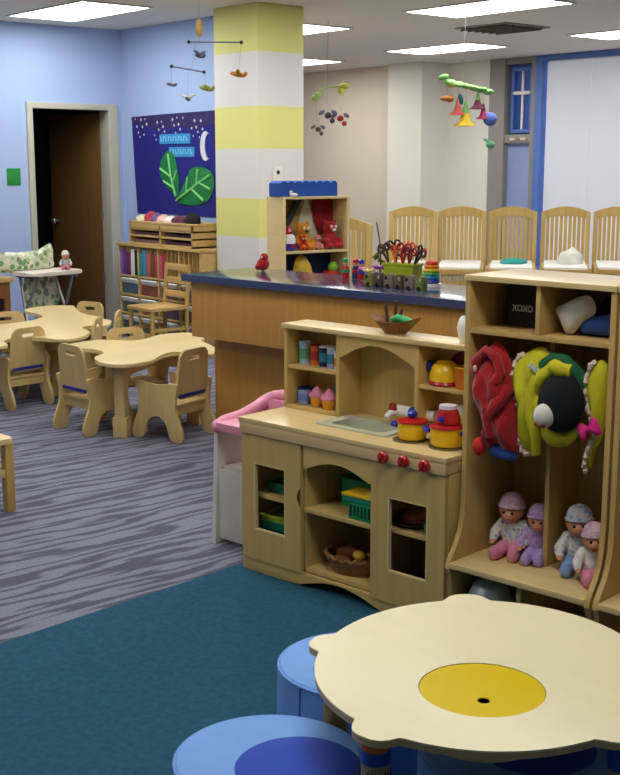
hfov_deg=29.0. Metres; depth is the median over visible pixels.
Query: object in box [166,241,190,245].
paper stack
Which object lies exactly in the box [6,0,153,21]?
recessed light
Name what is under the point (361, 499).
tray
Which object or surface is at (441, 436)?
pot
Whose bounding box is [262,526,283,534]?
tray
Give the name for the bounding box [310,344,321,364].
can
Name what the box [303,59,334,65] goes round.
diffuser
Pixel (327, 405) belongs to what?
cup
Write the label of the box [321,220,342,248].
plush
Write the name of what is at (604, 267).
chair
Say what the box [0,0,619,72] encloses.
ceiling
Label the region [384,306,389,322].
stick
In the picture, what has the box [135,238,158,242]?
paper stack
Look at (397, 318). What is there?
vegetable
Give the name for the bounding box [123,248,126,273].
book
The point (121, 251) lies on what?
book
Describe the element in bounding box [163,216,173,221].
crumpled cloth
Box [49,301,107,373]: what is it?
chair
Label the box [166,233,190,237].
paper stack
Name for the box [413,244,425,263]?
scissors
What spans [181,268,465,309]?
countertop
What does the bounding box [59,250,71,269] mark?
baby doll
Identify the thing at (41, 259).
seat cushion
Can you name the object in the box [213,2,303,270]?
pillar
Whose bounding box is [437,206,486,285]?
chair
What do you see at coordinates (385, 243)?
scissors
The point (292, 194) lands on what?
figure
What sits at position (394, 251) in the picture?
scissors
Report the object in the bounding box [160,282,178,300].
storage bin
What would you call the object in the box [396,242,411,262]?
scissors
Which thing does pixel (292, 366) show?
shelf
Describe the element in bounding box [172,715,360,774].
pouf
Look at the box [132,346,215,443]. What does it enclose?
chair
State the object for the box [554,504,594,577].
baby doll
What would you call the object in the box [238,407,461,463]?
countertop
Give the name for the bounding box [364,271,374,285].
carved block
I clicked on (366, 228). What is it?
chair
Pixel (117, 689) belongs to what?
area rug
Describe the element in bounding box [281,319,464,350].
shelf
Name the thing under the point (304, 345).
can
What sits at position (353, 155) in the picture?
wall
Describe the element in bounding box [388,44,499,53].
diffuser
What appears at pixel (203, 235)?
organizer
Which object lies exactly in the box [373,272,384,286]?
carved block
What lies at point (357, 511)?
basket
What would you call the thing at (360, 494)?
tray
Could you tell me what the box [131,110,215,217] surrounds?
poster
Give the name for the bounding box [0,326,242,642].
floor
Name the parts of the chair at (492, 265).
post, foot rail, mattress, arched rail, post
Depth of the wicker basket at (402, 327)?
4.32 m
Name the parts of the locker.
bench seat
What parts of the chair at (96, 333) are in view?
panel, backrest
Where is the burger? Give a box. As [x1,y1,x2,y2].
[401,508,425,525]
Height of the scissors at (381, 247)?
0.109 m
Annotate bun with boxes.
[353,550,365,560]
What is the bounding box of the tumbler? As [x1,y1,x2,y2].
[454,365,463,389]
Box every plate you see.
[393,513,423,527]
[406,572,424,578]
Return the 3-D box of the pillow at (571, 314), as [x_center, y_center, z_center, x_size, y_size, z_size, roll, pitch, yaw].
[0.806,-0.221,3.649,0.139,0.124,0.054,10,14,42]
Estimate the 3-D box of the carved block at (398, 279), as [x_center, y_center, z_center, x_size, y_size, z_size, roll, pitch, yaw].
[0.438,-0.520,5.856,0.040,0.068,0.052,-9,14,-40]
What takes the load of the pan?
on the play kitchen
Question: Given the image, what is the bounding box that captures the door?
[48,113,105,318]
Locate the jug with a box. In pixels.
[435,403,460,424]
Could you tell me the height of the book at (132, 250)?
0.227 m
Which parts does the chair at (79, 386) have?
backrest, seat, rail, panel, panel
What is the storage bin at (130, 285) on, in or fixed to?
in the bookshelf at (201, 260)
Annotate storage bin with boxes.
[121,277,137,293]
[121,296,138,312]
[122,314,138,326]
[140,279,157,296]
[140,299,157,316]
[141,318,158,335]
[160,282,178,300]
[162,310,178,319]
[162,321,178,332]
[181,285,191,302]
[183,306,191,322]
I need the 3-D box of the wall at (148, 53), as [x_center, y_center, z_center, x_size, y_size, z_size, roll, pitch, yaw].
[-1.098,-1.834,10.707,0.115,2.750,1.910,-9,14,-39]
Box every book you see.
[120,250,123,273]
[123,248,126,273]
[127,252,130,274]
[131,249,134,274]
[134,250,137,275]
[139,253,142,275]
[142,250,146,276]
[146,253,150,276]
[150,254,154,277]
[154,251,157,277]
[159,255,162,278]
[162,253,166,278]
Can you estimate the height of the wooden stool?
0.340 m
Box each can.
[298,386,311,404]
[299,340,311,363]
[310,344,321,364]
[319,345,329,366]
[327,346,335,368]
[334,351,335,370]
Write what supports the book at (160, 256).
in the bookshelf at (201, 260)
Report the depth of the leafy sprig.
6.17 m
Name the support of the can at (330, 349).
on the play kitchen
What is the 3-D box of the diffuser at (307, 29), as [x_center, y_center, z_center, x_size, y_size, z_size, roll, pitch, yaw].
[-0.254,-3.315,11.175,0.600,0.007,1.200,-9,14,-39]
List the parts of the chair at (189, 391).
panel, rail, seat, backrest, panel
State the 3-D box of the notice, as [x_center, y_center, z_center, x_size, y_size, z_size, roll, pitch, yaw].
[-2.629,-1.869,10.652,0.130,0.150,0.006,-9,14,-39]
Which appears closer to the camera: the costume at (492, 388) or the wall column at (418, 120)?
the costume at (492, 388)
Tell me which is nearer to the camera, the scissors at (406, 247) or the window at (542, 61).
the scissors at (406, 247)
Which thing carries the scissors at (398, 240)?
on the tub at (396, 268)
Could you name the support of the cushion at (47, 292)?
on the high chair at (41, 287)
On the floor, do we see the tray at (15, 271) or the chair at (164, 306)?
the chair at (164, 306)
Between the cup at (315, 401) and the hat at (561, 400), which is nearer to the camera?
the hat at (561, 400)
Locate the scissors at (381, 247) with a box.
[377,244,389,261]
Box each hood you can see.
[470,345,504,384]
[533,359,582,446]
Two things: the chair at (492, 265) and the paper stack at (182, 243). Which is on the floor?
the chair at (492, 265)
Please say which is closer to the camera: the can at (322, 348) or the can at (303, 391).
the can at (322, 348)
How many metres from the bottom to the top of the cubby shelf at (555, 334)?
0.016 m
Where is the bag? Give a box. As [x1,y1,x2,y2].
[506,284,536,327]
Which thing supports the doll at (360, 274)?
on the counter at (244, 310)
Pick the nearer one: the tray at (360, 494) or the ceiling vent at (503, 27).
the tray at (360, 494)
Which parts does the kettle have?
handle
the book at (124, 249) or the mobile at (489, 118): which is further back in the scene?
the book at (124, 249)
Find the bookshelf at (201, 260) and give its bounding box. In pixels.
[116,242,216,346]
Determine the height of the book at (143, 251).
0.234 m
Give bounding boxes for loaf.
[336,546,359,559]
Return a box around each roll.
[334,555,351,561]
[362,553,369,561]
[579,314,610,335]
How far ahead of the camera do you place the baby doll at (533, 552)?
3.89 m
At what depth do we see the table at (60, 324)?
8.21 m
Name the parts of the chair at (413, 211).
post, mattress, arched rail, post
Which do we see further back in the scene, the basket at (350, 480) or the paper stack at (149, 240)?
the paper stack at (149, 240)
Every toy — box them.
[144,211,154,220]
[255,253,268,270]
[293,255,311,272]
[323,262,338,274]
[423,258,441,286]
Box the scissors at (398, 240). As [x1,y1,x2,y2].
[386,239,400,261]
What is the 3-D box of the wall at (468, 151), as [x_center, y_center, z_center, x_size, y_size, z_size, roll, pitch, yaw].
[2.024,-2.626,14.922,0.150,2.750,0.690,-9,14,-39]
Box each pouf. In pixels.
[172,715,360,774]
[277,632,417,774]
[417,747,606,774]
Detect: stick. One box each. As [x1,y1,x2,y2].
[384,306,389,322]
[393,301,397,322]
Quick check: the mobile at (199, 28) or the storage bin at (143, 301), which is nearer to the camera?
the mobile at (199, 28)
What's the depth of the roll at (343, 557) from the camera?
4.36 m
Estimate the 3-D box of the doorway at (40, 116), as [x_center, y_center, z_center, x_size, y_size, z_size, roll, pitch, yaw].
[-3.474,-2.028,11.739,2.370,2.750,2.520,-9,14,-39]
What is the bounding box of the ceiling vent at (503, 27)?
[454,22,549,34]
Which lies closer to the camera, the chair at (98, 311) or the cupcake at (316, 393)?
the cupcake at (316, 393)
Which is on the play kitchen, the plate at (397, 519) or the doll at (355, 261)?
the plate at (397, 519)
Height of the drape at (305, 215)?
0.330 m
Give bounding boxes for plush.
[295,221,314,249]
[298,235,309,249]
[314,235,323,249]
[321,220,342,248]
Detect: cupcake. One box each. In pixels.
[309,386,323,406]
[320,389,335,409]
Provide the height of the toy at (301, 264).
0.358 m
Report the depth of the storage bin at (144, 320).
10.62 m
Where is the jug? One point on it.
(447, 413)
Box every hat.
[185,213,200,223]
[533,375,584,432]
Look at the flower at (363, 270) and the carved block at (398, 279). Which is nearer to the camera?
the carved block at (398, 279)
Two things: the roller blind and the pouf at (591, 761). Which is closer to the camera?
the pouf at (591, 761)
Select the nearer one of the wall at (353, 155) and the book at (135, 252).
the book at (135, 252)
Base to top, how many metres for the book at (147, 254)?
0.207 m
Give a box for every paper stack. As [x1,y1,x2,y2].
[135,231,158,235]
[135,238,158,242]
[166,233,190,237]
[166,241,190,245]
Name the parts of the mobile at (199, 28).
rod, rod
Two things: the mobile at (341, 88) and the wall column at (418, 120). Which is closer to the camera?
the mobile at (341, 88)
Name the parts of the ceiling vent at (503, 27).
vent frame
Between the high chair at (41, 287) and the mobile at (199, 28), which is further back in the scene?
the high chair at (41, 287)
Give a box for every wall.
[0,21,125,325]
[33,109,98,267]
[121,16,215,241]
[303,66,387,275]
[447,60,489,266]
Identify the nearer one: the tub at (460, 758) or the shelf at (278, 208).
the tub at (460, 758)
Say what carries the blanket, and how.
on the chair at (492, 265)
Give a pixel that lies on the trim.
(109, 119)
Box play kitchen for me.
[238,319,464,610]
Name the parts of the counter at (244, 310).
panel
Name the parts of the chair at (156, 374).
panel, backrest, seat, panel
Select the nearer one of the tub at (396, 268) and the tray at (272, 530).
the tray at (272, 530)
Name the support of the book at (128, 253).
in the bookshelf at (201, 260)
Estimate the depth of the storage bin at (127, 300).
10.80 m
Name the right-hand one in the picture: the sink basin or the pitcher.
the pitcher
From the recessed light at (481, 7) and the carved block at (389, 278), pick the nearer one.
the carved block at (389, 278)
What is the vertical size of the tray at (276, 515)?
0.024 m
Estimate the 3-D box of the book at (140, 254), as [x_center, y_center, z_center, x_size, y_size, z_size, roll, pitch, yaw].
[-1.407,-1.095,10.653,0.229,0.198,0.053,-9,14,-39]
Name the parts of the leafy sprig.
stem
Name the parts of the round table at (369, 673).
leg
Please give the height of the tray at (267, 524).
0.032 m
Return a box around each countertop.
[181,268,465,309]
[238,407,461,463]
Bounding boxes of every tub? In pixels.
[382,261,424,277]
[446,755,518,762]
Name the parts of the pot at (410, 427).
handle, pot, lid, lid knob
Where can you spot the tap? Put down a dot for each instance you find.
(428, 411)
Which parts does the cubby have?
panel, bench seat, panel, panel, panel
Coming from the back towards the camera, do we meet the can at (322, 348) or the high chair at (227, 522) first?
the high chair at (227, 522)
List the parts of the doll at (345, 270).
sash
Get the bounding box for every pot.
[390,410,429,440]
[423,422,462,448]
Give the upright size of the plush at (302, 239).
0.102 m
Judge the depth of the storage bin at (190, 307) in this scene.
10.11 m
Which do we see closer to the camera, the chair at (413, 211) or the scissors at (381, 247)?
the scissors at (381, 247)
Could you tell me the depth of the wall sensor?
9.47 m
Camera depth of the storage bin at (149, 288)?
10.53 m
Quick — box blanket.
[500,258,526,263]
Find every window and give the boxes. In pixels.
[485,56,535,264]
[531,49,619,269]
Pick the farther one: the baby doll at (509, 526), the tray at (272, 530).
the tray at (272, 530)
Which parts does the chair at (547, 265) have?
post, mattress, foot rail, arched rail, post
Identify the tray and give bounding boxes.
[11,267,81,276]
[216,418,241,435]
[260,505,283,524]
[261,519,283,531]
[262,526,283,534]
[341,486,370,505]
[342,495,370,505]
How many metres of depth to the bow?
3.56 m
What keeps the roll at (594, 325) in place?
on the cubby
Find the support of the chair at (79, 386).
on the floor
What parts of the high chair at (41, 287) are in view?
leg, rail, leg, leg, leg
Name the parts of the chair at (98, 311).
panel, backrest, panel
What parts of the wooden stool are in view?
seat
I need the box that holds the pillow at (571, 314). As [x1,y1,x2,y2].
[556,295,595,334]
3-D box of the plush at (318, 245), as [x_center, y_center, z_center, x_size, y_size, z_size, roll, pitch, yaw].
[0.055,-1.002,8.290,0.079,0.097,0.073,-7,13,-33]
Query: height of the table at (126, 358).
0.450 m
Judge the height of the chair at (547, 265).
1.117 m
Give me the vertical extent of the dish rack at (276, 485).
0.037 m
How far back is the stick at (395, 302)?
4.35 m
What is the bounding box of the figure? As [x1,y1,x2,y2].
[289,191,297,196]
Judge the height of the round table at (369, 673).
0.454 m
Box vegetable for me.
[390,314,414,324]
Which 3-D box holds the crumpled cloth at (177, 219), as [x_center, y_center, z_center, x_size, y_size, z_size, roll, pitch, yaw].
[-1.110,-1.434,10.206,0.123,0.062,0.151,-9,14,-39]
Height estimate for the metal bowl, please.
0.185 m
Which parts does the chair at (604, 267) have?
post, arched rail, mattress, foot rail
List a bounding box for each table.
[0,305,111,354]
[72,333,214,437]
[309,594,619,774]
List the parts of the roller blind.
blind panel, blind panel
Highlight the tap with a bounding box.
[384,403,436,421]
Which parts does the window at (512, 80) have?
panel, sash, pane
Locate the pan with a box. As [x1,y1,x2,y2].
[451,351,464,364]
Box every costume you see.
[470,341,518,460]
[510,347,607,473]
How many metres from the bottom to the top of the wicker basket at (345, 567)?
0.072 m
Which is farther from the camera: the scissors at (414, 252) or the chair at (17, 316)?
the chair at (17, 316)
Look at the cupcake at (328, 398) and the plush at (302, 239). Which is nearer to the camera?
the cupcake at (328, 398)
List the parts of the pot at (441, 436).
handle, lid, pot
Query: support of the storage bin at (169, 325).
in the bookshelf at (201, 260)
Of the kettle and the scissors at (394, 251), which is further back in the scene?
the scissors at (394, 251)
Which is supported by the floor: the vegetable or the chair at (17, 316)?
the chair at (17, 316)
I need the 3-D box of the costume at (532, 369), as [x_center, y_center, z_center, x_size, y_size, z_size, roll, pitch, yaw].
[0.742,0.068,3.665,0.340,0.369,0.108,10,14,42]
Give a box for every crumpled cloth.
[136,214,144,220]
[151,212,161,221]
[156,214,167,221]
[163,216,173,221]
[171,215,185,222]
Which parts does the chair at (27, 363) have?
panel, seat, rail, backrest, panel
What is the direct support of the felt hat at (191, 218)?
on the organizer
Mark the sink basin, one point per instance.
(355, 424)
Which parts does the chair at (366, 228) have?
arched rail, post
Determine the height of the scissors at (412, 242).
0.123 m
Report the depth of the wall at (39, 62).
10.73 m
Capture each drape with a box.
[295,199,316,238]
[312,199,332,233]
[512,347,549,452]
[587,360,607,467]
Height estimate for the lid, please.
0.010 m
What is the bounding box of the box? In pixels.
[269,180,336,196]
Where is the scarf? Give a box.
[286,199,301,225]
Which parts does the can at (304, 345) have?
lid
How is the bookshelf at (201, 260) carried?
on the floor
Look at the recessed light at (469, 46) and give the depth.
12.81 m
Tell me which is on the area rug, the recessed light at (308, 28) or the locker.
the locker
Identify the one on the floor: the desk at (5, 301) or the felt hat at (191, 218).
the desk at (5, 301)
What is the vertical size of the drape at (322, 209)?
0.261 m
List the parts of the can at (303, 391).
lid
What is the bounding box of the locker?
[592,286,619,633]
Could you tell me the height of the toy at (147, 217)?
0.084 m
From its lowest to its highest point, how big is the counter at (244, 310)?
0.945 m
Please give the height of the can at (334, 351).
0.072 m
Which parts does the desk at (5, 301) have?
modesty panel, leg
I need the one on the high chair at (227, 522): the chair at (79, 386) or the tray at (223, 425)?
the tray at (223, 425)
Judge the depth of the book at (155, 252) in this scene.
10.39 m
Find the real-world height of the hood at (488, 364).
0.120 m
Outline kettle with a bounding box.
[426,360,456,386]
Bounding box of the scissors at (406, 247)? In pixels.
[404,246,417,263]
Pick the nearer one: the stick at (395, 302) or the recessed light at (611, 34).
the stick at (395, 302)
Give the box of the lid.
[419,664,544,716]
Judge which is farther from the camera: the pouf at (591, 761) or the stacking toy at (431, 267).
the stacking toy at (431, 267)
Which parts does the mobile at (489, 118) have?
flower, flower, flower, flower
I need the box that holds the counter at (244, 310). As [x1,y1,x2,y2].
[181,268,465,418]
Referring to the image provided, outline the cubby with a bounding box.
[445,269,619,620]
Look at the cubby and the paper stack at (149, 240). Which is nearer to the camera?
the cubby
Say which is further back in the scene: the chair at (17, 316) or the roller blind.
the roller blind
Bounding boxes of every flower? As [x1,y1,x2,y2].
[358,267,370,274]
[362,269,374,271]
[373,265,383,271]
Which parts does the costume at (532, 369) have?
lace trim, lace trim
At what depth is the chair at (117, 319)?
8.51 m
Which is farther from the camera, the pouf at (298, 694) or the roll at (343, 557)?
the roll at (343, 557)
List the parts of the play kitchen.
door, finger pull, arched rail, control panel, control knob, control knob, door, burner, control knob, burner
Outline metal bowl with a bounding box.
[468,578,513,602]
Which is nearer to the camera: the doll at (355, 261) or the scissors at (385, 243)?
the scissors at (385, 243)
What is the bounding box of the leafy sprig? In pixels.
[372,222,385,269]
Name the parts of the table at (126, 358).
leg, leg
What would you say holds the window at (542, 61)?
attached to the window sill
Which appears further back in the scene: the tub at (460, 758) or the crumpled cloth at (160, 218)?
the crumpled cloth at (160, 218)
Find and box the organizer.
[128,220,216,248]
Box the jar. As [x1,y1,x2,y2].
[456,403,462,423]
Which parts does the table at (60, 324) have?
leg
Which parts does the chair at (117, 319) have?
panel, backrest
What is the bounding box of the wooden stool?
[0,434,15,511]
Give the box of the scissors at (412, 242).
[406,241,415,262]
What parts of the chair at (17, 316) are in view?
backrest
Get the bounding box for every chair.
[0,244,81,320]
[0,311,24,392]
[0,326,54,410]
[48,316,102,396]
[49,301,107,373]
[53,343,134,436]
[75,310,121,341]
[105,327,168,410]
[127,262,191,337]
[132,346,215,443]
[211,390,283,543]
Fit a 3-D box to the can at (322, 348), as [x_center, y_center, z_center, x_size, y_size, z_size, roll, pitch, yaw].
[0.057,-0.121,4.612,0.046,0.078,0.045,10,14,42]
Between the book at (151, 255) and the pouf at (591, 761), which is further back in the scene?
the book at (151, 255)
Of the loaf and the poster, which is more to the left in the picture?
the poster
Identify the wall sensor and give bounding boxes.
[273,167,282,180]
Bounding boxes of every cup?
[310,397,322,406]
[322,401,335,409]
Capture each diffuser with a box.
[303,25,343,34]
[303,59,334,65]
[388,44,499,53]
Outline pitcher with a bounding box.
[457,315,464,342]
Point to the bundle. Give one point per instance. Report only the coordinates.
(570, 256)
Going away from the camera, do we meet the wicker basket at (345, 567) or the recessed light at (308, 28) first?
the wicker basket at (345, 567)
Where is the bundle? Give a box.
[557,247,582,263]
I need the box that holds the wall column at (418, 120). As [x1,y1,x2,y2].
[386,61,450,261]
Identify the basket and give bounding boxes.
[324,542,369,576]
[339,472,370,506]
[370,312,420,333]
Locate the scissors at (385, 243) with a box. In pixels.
[378,242,390,262]
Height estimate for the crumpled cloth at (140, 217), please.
0.052 m
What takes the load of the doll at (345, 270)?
on the counter at (244, 310)
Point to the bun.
(360, 555)
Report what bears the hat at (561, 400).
on the costume at (532, 369)
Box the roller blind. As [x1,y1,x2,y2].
[543,56,619,267]
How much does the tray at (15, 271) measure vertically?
0.030 m
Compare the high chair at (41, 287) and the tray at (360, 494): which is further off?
the high chair at (41, 287)
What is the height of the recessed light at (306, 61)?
0.012 m
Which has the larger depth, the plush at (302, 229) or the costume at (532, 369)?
the plush at (302, 229)
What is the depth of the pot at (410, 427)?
4.10 m
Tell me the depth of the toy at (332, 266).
8.38 m
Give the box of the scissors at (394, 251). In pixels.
[390,245,399,262]
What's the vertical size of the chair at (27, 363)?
0.519 m
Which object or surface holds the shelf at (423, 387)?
attached to the play kitchen
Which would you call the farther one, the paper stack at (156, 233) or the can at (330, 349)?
the paper stack at (156, 233)
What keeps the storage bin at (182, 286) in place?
in the bookshelf at (201, 260)
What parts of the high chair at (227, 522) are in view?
panel, panel, seat, armrest, backrest, rail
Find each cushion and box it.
[0,244,53,272]
[23,276,59,307]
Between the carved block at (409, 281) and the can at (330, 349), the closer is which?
the can at (330, 349)
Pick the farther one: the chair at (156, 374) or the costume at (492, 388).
the chair at (156, 374)
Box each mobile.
[166,0,247,100]
[311,63,349,135]
[438,7,496,148]
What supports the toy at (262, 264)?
on the counter at (244, 310)
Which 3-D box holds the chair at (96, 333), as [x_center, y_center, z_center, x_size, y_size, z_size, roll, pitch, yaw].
[-1.581,-0.220,8.160,0.371,0.519,0.322,1,11,4]
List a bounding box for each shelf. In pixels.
[267,195,349,274]
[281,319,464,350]
[288,362,335,374]
[419,383,463,394]
[470,322,609,348]
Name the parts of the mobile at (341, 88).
arm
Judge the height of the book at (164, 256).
0.218 m
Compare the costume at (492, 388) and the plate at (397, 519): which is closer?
the costume at (492, 388)
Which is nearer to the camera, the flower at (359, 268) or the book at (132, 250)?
the flower at (359, 268)
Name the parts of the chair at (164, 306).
leg, leg, seat, leg, leg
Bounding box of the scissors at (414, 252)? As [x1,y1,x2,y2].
[413,246,426,262]
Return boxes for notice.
[7,168,20,185]
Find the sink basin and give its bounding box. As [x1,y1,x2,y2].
[316,415,397,436]
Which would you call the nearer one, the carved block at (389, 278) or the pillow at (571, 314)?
the pillow at (571, 314)
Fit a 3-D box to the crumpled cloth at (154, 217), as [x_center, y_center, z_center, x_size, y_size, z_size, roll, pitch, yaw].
[-1.328,-1.488,10.458,0.121,0.077,0.120,-2,11,-11]
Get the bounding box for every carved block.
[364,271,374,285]
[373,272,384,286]
[383,273,394,287]
[394,274,405,287]
[404,275,415,288]
[415,276,426,289]
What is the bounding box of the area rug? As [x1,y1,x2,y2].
[0,563,381,774]
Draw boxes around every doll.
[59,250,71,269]
[341,258,349,277]
[352,258,358,278]
[357,259,363,279]
[488,491,528,562]
[517,503,553,566]
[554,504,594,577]
[572,521,600,588]
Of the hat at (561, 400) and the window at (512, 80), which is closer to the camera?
the hat at (561, 400)
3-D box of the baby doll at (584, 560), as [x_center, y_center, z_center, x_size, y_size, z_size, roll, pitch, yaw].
[0.875,0.513,3.691,0.129,0.190,0.128,-7,13,-34]
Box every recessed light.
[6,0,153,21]
[303,23,353,34]
[303,58,344,65]
[383,42,509,54]
[402,0,577,17]
[566,29,619,39]
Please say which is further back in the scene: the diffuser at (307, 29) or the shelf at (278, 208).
the diffuser at (307, 29)
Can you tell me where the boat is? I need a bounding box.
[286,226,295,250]
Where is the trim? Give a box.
[25,102,121,325]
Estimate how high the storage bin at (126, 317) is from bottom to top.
0.140 m
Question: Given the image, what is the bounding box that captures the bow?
[577,417,601,440]
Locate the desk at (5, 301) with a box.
[0,275,13,353]
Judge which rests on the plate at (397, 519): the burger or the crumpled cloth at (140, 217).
the burger
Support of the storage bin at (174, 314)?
in the bookshelf at (201, 260)
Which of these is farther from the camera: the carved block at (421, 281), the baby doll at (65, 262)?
the baby doll at (65, 262)
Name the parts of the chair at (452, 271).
post, foot rail, mattress, arched rail, post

